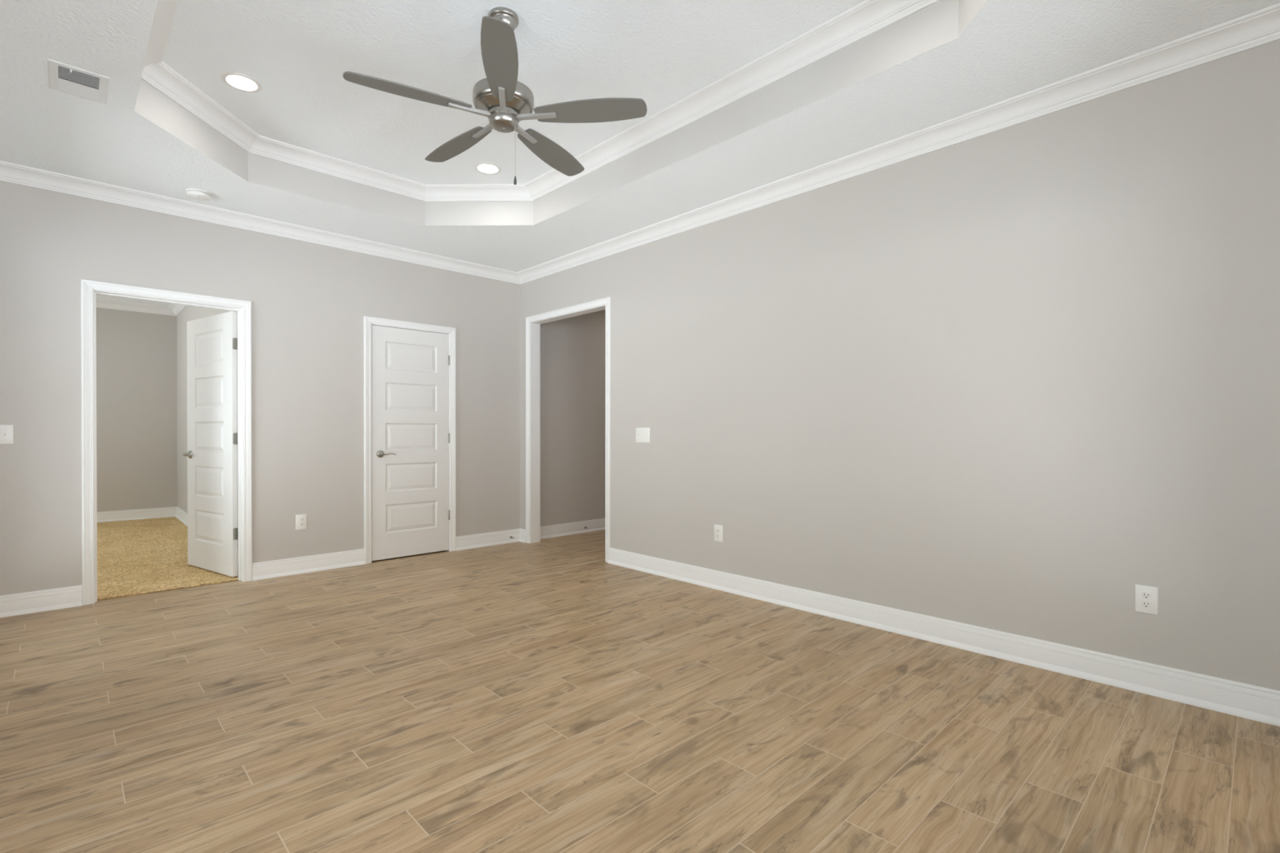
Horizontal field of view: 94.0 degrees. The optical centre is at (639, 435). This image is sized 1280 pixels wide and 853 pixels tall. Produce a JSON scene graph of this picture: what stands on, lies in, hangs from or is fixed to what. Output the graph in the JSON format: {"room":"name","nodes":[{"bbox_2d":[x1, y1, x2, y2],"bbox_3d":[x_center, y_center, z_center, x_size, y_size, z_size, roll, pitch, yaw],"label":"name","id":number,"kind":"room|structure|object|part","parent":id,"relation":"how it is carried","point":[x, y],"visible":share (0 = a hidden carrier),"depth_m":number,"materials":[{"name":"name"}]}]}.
{"room":"empty living room","nodes":[
{"label":"empty living room","id":0,"kind":"room"},
{"bbox_2d":[96,307,177,511],"bbox_3d":[-7.477,-0.290,6.654,3.895,2.743,0.115,0,0,-44],"label":"wall","id":1,"kind":"structure","parent":0,"point":[136,352],"depth_m":7.59,"materials":[{"name":"grey paint"}]},
{"bbox_2d":[96,298,175,315],"bbox_3d":[-7.399,-1.617,6.566,3.665,0.088,0.107,0,0,-44],"label":"crown molding","id":2,"kind":"structure","parent":1,"relation":"attached to","point":[104,304],"depth_m":7.53,"materials":[{"name":"white paint"}]},
{"bbox_2d":[97,516,238,600],"bbox_3d":[-5.899,1.117,5.031,3.880,0.073,4.654,0,0,-44],"label":"floor","id":3,"kind":"structure","parent":0,"point":[136,557],"depth_m":5.16,"materials":[{"name":"beige carpet"}]},
{"bbox_2d":[176,305,238,547],"bbox_3d":[-4.518,-0.284,6.304,0.115,2.743,4.492,0,0,-44],"label":"wall","id":4,"kind":"structure","parent":0,"point":[189,313],"depth_m":7.46,"materials":[{"name":"grey paint"}]},
{"bbox_2d":[97,506,238,565],"bbox_3d":[-5.911,1.020,5.033,3.665,0.130,4.407,0,0,-44],"label":"baseboard","id":5,"kind":"structure","parent":4,"relation":"attached to","point":[144,513],"depth_m":7.57,"materials":[{"name":"white paint"}]},
{"bbox_2d":[167,303,186,315],"bbox_3d":[-4.597,-1.611,6.219,0.107,0.088,4.492,0,0,-44],"label":"crown molding","id":6,"kind":"structure","parent":4,"relation":"attached to","point":[176,308],"depth_m":7.57,"materials":[{"name":"white paint"}]},
{"bbox_2d":[0,180,519,595],"bbox_3d":[-3.442,-0.270,4.143,6.230,2.743,0.115,0,0,-44],"label":"wall","id":7,"kind":"structure","parent":0,"point":[310,302],"depth_m":4.59,"materials":[{"name":"grey paint"}]},
{"bbox_2d":[0,424,13,444],"bbox_3d":[-3.874,-0.007,3.638,0.074,0.118,0.017,0,0,-44],"label":"light switch","id":8,"kind":"object","parent":7,"relation":"attached to","point":[6,431],"visible":1,"depth_m":3.65,"materials":[{"name":"white plastic"}]},
{"bbox_2d":[0,585,82,617],"bbox_3d":[-3.834,1.039,3.677,0.580,0.130,0.028,0,0,-44],"label":"baseboard","id":9,"kind":"structure","parent":7,"relation":"attached to","point":[28,602],"depth_m":3.75,"materials":[{"name":"white paint"}]},
{"bbox_2d":[80,279,252,605],"bbox_3d":[-3.328,0.042,4.244,0.943,2.119,0.134,0,0,-44],"label":"door frame","id":10,"kind":"structure","parent":7,"relation":"attached to","point":[87,286],"depth_m":4.03,"materials":[{"name":"white paint"}]},
{"bbox_2d":[182,311,238,577],"bbox_3d":[-3.418,0.063,4.769,0.849,2.026,0.148,0,0,33],"label":"door","id":11,"kind":"structure","parent":7,"relation":"in","point":[211,340],"depth_m":4.73,"materials":[{"name":"white paint"}]},
{"bbox_3d":[-3.742,0.157,4.929,0.065,0.065,0.051,0,0,33],"label":"handle","id":12,"kind":"part","parent":11,"relation":"part of","materials":[{"name":"silver metal"}]},
{"bbox_2d":[0,160,519,284],"bbox_3d":[-2.607,-1.600,4.783,3.900,0.088,0.107,0,0,-44],"label":"crown molding","id":13,"kind":"structure","parent":7,"relation":"attached to","point":[10,172],"depth_m":4.37,"materials":[{"name":"white paint"}]},
{"bbox_2d":[295,514,306,529],"bbox_3d":[-2.707,0.690,4.771,0.078,0.120,0.009,0,0,-44],"label":"wall outlet","id":14,"kind":"object","parent":7,"relation":"attached to","point":[300,519],"visible":1,"depth_m":4.77,"materials":[{"name":"white plastic"}]},
{"bbox_2d":[252,548,365,581],"bbox_3d":[-2.649,1.034,4.816,0.822,0.130,0.028,0,0,-44],"label":"baseboard","id":15,"kind":"structure","parent":7,"relation":"attached to","point":[306,564],"depth_m":4.79,"materials":[{"name":"white paint"}]},
{"bbox_2d":[364,315,456,564],"bbox_3d":[-2.094,0.036,5.430,0.835,2.119,0.134,0,0,-44],"label":"door frame","id":16,"kind":"structure","parent":7,"relation":"attached to","point":[368,321],"depth_m":5.25,"materials":[{"name":"white paint"}]},
{"bbox_2d":[371,324,449,560],"bbox_3d":[-2.050,0.063,5.391,0.712,2.038,0.092,0,0,-44],"label":"door","id":17,"kind":"structure","parent":7,"relation":"in","point":[411,435],"depth_m":5.38,"materials":[{"name":"white paint"}]},
{"bbox_3d":[-2.246,0.159,5.183,0.065,0.065,0.051,0,0,-44],"label":"handle","id":18,"kind":"part","parent":17,"relation":"part of","materials":[{"name":"silver metal"}]},
{"bbox_2d":[456,528,525,551],"bbox_3d":[-1.458,1.028,5.896,0.720,0.130,0.123,0,0,-44],"label":"baseboard","id":19,"kind":"structure","parent":7,"relation":"attached to","point":[495,538],"depth_m":5.93,"materials":[{"name":"white paint"}]},
{"bbox_2d":[162,0,865,184],"bbox_3d":[-0.622,-1.966,2.717,2.779,0.120,4.673,0,0,-44],"label":"ceiling","id":20,"kind":"structure","parent":0,"point":[660,53],"depth_m":3.02,"materials":[{"name":"white paint"}]},
{"bbox_2d":[220,71,262,93],"bbox_3d":[-2.155,-1.934,3.229,0.188,0.054,0.188,0,0,-44],"label":"recessed light","id":21,"kind":"object","parent":20,"relation":"in","point":[239,82],"visible":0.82,"depth_m":3.26,"materials":[{"name":"white plastic"}]},
{"bbox_2d":[229,75,254,84],"bbox_3d":[-2.155,-1.944,3.229,0.131,0.006,0.131,0,0,-44],"label":"diffuser","id":22,"kind":"object","parent":21,"relation":"attached to","point":[234,79],"depth_m":3.26,"materials":[{"name":"white plastic"}]},
{"bbox_2d":[474,162,501,174],"bbox_3d":[-1.091,-1.939,4.280,0.188,0.054,0.188,0,0,-44],"label":"recessed light","id":23,"kind":"object","parent":20,"relation":"in","point":[487,168],"visible":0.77,"depth_m":4.32,"materials":[{"name":"white plastic"}]},
{"bbox_2d":[480,164,495,168],"bbox_3d":[-1.091,-1.949,4.280,0.131,0.006,0.131,0,0,-44],"label":"diffuser","id":24,"kind":"object","parent":23,"relation":"attached to","point":[481,166],"depth_m":4.32,"materials":[{"name":"white plastic"}]},
{"bbox_2d":[342,6,647,185],"bbox_3d":[-0.659,-1.523,2.744,1.257,0.767,1.222,0,0,-44],"label":"ceiling fan","id":25,"kind":"object","parent":20,"relation":"hanging from","point":[500,97],"visible":1,"depth_m":2.65,"materials":[{"name":"grey wood"}]},
{"bbox_3d":[-0.974,-1.452,2.523,0.506,0.034,0.139,0,0,-29],"label":"blade","id":26,"kind":"part","parent":25,"relation":"part of","materials":[{"name":"grey wood"}]},
{"bbox_3d":[-0.917,-1.455,2.992,0.142,0.034,0.508,0,0,-44],"label":"blade","id":27,"kind":"part","parent":25,"relation":"part of","materials":[{"name":"grey wood"}]},
{"bbox_3d":[-0.755,-1.446,2.646,0.185,0.018,0.027,0,0,-29],"label":"blade arm","id":28,"kind":"part","parent":25,"relation":"part of","materials":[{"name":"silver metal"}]},
{"bbox_3d":[-0.732,-1.447,2.824,0.185,0.018,0.027,0,0,43],"label":"blade arm","id":29,"kind":"part","parent":25,"relation":"part of","materials":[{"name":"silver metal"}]},
{"bbox_3d":[-0.544,-1.451,2.324,0.139,0.034,0.506,0,0,-11],"label":"blade","id":30,"kind":"part","parent":25,"relation":"part of","materials":[{"name":"grey wood"}]},
{"bbox_3d":[-0.593,-1.445,2.569,0.027,0.018,0.185,0,0,-11],"label":"blade arm","id":31,"kind":"part","parent":25,"relation":"part of","materials":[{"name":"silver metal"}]},
{"bbox_3d":[-0.556,-1.447,2.857,0.027,0.018,0.185,0,0,25],"label":"blade arm","id":32,"kind":"part","parent":25,"relation":"part of","materials":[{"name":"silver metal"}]},
{"bbox_3d":[-0.470,-1.446,2.700,0.185,0.018,0.027,0,0,7],"label":"blade arm","id":33,"kind":"part","parent":25,"relation":"part of","materials":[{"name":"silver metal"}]},
{"bbox_3d":[-0.451,-1.455,3.085,0.139,0.034,0.506,0,0,25],"label":"blade","id":34,"kind":"part","parent":25,"relation":"part of","materials":[{"name":"grey wood"}]},
{"bbox_3d":[-0.221,-1.452,2.671,0.506,0.034,0.139,0,0,7],"label":"blade","id":35,"kind":"part","parent":25,"relation":"part of","materials":[{"name":"grey wood"}]},
{"bbox_2d":[540,309,605,526],"bbox_3d":[0.303,-0.287,7.690,4.085,2.743,0.115,0,0,-44],"label":"wall","id":36,"kind":"structure","parent":0,"point":[573,348],"depth_m":6.60,"materials":[{"name":"grey paint"}]},
{"bbox_2d":[540,518,604,539],"bbox_3d":[0.309,1.020,7.606,3.970,0.130,0.028,0,0,-44],"label":"baseboard","id":37,"kind":"structure","parent":36,"relation":"attached to","point":[577,527],"depth_m":6.58,"materials":[{"name":"white paint"}]},
{"bbox_2d":[0,529,1279,852],"bbox_3d":[0.861,1.137,4.138,8.215,0.060,6.017,0,0,-44],"label":"floor","id":38,"kind":"structure","parent":0,"point":[548,695],"depth_m":2.28,"materials":[{"name":"brown wood"}]},
{"bbox_2d":[0,0,1279,306],"bbox_3d":[-2.977,-1.776,3.652,6.230,0.277,10.667,0,0,-44],"label":"ceiling","id":39,"kind":"structure","parent":0,"point":[946,60],"depth_m":3.17,"materials":[{"name":"white paint"}]},
{"bbox_2d":[47,58,109,104],"bbox_3d":[-2.594,-1.625,2.758,0.202,0.014,0.300,0,0,-44],"label":"ceiling vent","id":40,"kind":"object","parent":39,"relation":"in","point":[64,77],"visible":1,"depth_m":2.75,"materials":[{"name":"white metal"}]},
{"bbox_2d":[142,0,177,68],"bbox_3d":[-1.441,-1.858,1.930,0.107,0.088,3.073,0,0,-44],"label":"crown molding","id":41,"kind":"structure","parent":39,"relation":"attached to","point":[165,11],"depth_m":2.77,"materials":[{"name":"white paint"}]},
{"bbox_2d":[185,188,211,200],"bbox_3d":[-2.975,-1.618,4.024,0.140,0.044,0.140,0,0,-44],"label":"smoke detector","id":42,"kind":"object","parent":39,"relation":"attached to","point":[194,193],"visible":1,"depth_m":3.99,"materials":[{"name":"white plastic"}]},
{"bbox_2d":[141,62,259,152],"bbox_3d":[-2.483,-1.869,3.423,0.107,0.088,0.848,0,0,1],"label":"crown molding","id":43,"kind":"structure","parent":39,"relation":"attached to","point":[162,77],"depth_m":3.36,"materials":[{"name":"white paint"}]},
{"bbox_2d":[248,135,426,201],"bbox_3d":[-2.066,-1.873,4.219,1.179,0.088,0.107,0,0,-44],"label":"crown molding","id":44,"kind":"structure","parent":39,"relation":"attached to","point":[264,146],"depth_m":4.17,"materials":[{"name":"white paint"}]},
{"bbox_2d":[425,183,533,201],"bbox_3d":[-1.255,-1.874,4.604,0.848,0.088,0.107,0,0,1],"label":"crown molding","id":45,"kind":"structure","parent":39,"relation":"attached to","point":[495,192],"depth_m":4.61,"materials":[{"name":"white paint"}]},
{"bbox_2d":[524,0,939,200],"bbox_3d":[0.197,-1.866,3.505,0.107,0.088,3.073,0,0,-44],"label":"crown molding","id":46,"kind":"structure","parent":39,"relation":"attached to","point":[868,17],"depth_m":3.12,"materials":[{"name":"white paint"}]},
{"bbox_2d":[520,39,1279,690],"bbox_3d":[0.862,-0.264,4.079,0.115,2.743,5.945,0,0,-44],"label":"wall","id":47,"kind":"structure","parent":0,"point":[1019,379],"depth_m":2.99,"materials":[{"name":"grey paint"}]},
{"bbox_2d":[525,296,610,562],"bbox_3d":[-0.664,-0.053,5.667,0.151,2.298,1.297,0,0,-44],"label":"door frame","id":48,"kind":"structure","parent":47,"relation":"attached to","point":[606,300],"depth_m":6.05,"materials":[{"name":"white paint"}]},
{"bbox_2d":[635,427,649,442],"bbox_3d":[0.016,-0.004,4.864,0.017,0.122,0.165,0,0,-44],"label":"light switch","id":49,"kind":"object","parent":47,"relation":"attached to","point":[642,434],"visible":1,"depth_m":4.86,"materials":[{"name":"white plastic"}]},
{"bbox_2d":[714,524,722,542],"bbox_3d":[0.563,0.704,4.304,0.009,0.120,0.078,0,0,-44],"label":"wall outlet","id":50,"kind":"object","parent":47,"relation":"attached to","point":[717,528],"visible":1,"depth_m":4.30,"materials":[{"name":"white plastic"}]},
{"bbox_2d":[516,3,1279,284],"bbox_3d":[0.744,-1.591,4.035,0.107,0.088,5.830,0,0,-44],"label":"crown molding","id":51,"kind":"structure","parent":47,"relation":"attached to","point":[1261,27],"depth_m":3.01,"materials":[{"name":"white paint"}]},
{"bbox_2d":[608,547,1279,726],"bbox_3d":[1.261,1.046,3.567,0.028,0.130,4.410,0,0,-44],"label":"baseboard","id":52,"kind":"structure","parent":47,"relation":"attached to","point":[1255,703],"depth_m":2.97,"materials":[{"name":"white paint"}]},
{"bbox_2d":[1134,584,1158,615],"bbox_3d":[2.205,0.714,2.598,0.009,0.120,0.078,0,0,-44],"label":"wall outlet","id":53,"kind":"object","parent":47,"relation":"attached to","point":[1146,597],"visible":1,"depth_m":2.60,"materials":[{"name":"white plastic"}]},
{"bbox_2d":[1141,600,1151,608],"bbox_3d":[2.203,0.734,2.596,0.004,0.028,0.034,0,0,-44],"label":"receptacle","id":54,"kind":"object","parent":53,"relation":"attached to","point":[1144,604],"depth_m":2.59,"materials":[{"name":"white plastic"}]},
{"bbox_2d":[1141,591,1151,599],"bbox_3d":[2.203,0.695,2.596,0.004,0.028,0.034,0,0,-44],"label":"receptacle","id":55,"kind":"object","parent":53,"relation":"attached to","point":[1144,595],"depth_m":2.59,"materials":[{"name":"white plastic"}]}
]}

